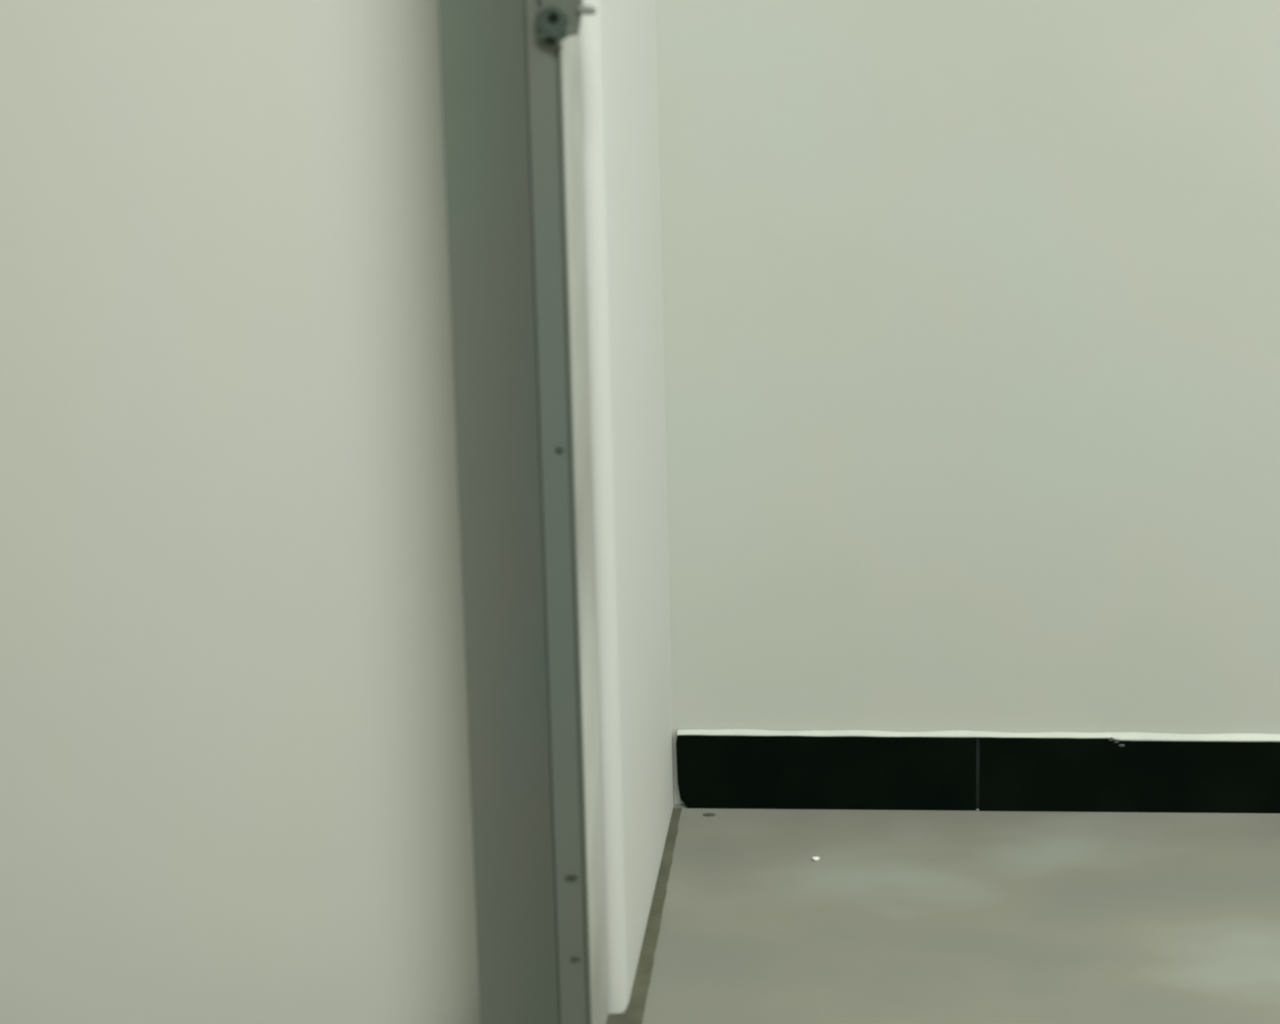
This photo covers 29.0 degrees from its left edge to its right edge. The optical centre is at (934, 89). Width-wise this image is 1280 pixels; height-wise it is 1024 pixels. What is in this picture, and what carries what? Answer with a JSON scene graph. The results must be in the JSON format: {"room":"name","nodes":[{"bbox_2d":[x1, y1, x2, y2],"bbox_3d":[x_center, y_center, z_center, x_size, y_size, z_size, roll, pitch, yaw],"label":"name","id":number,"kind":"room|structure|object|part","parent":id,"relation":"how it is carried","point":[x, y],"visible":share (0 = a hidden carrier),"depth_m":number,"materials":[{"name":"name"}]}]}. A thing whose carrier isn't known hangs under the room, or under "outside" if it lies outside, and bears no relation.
{"room":"corridor","nodes":[
{"label":"corridor","id":0,"kind":"room"},
{"bbox_2d":[0,0,480,1023],"bbox_3d":[-1.670,-0.356,2.357,2.459,2.750,0.072,0,12,0],"label":"wall pier","id":1,"kind":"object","parent":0,"point":[235,788],"depth_m":2.48,"materials":[{"name":"paint"}]},
{"bbox_2d":[577,0,674,1015],"bbox_3d":[-0.444,-0.402,2.581,0.233,2.750,0.485,0,12,0],"label":"wall","id":2,"kind":"structure","parent":0,"point":[618,48],"depth_m":2.62,"materials":[{"name":"paint"}]},
{"bbox_2d":[438,0,607,1023],"bbox_3d":[-0.388,-0.338,2.272,0.147,2.749,0.138,0,12,0],"label":"door frame","id":3,"kind":"structure","parent":2,"relation":"attached to","point":[510,68],"depth_m":2.38,"materials":[{"name":"grey paint"}]},
{"bbox_3d":[-0.348,-0.085,2.262,0.043,0.085,0.002,0,12,0],"label":"latch plate","id":4,"kind":"part","parent":3,"relation":"part of","materials":[{"name":"grey metal"}]},
{"bbox_2d":[607,807,681,1023],"bbox_3d":[-0.330,0.957,2.791,0.038,0.002,0.553,0,12,0],"label":"trim","id":5,"kind":"structure","parent":2,"relation":"attached to","point":[633,1014],"depth_m":2.76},
{"bbox_2d":[606,804,1279,1023],"bbox_3d":[0.000,1.364,1.062,6.000,0.100,4.932,0,12,0],"label":"floor","id":6,"kind":"structure","parent":0,"point":[902,916],"depth_m":2.82,"materials":[{"name":"grey tile"}]},
{"bbox_2d":[702,812,715,815],"bbox_3d":[-0.281,0.905,3.047,0.017,0.003,0.006,0,12,0],"label":"crumb","id":7,"kind":"object","parent":6,"relation":"on","point":[708,813],"visible":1,"depth_m":3.04,"materials":[{"name":"grey"}]},
{"bbox_2d":[812,856,819,860],"bbox_3d":[-0.143,0.926,2.940,0.009,0.004,0.008,3,12,16],"label":"chip","id":8,"kind":"object","parent":6,"relation":"on","point":[815,858],"visible":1,"depth_m":2.94,"materials":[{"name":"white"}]},
{"bbox_2d":[655,0,1279,804],"bbox_3d":[1.276,-0.472,2.919,3.448,2.750,0.355,0,12,0],"label":"wall","id":9,"kind":"structure","parent":0,"point":[971,308],"depth_m":2.95,"materials":[{"name":"paint"}]},
{"bbox_2d":[675,728,1279,813],"bbox_3d":[1.288,0.856,3.032,3.222,0.106,0.013,0,12,1],"label":"baseboard","id":10,"kind":"structure","parent":9,"relation":"attached to","point":[977,770],"depth_m":3.05,"materials":[{"name":"black tile"}]}
]}

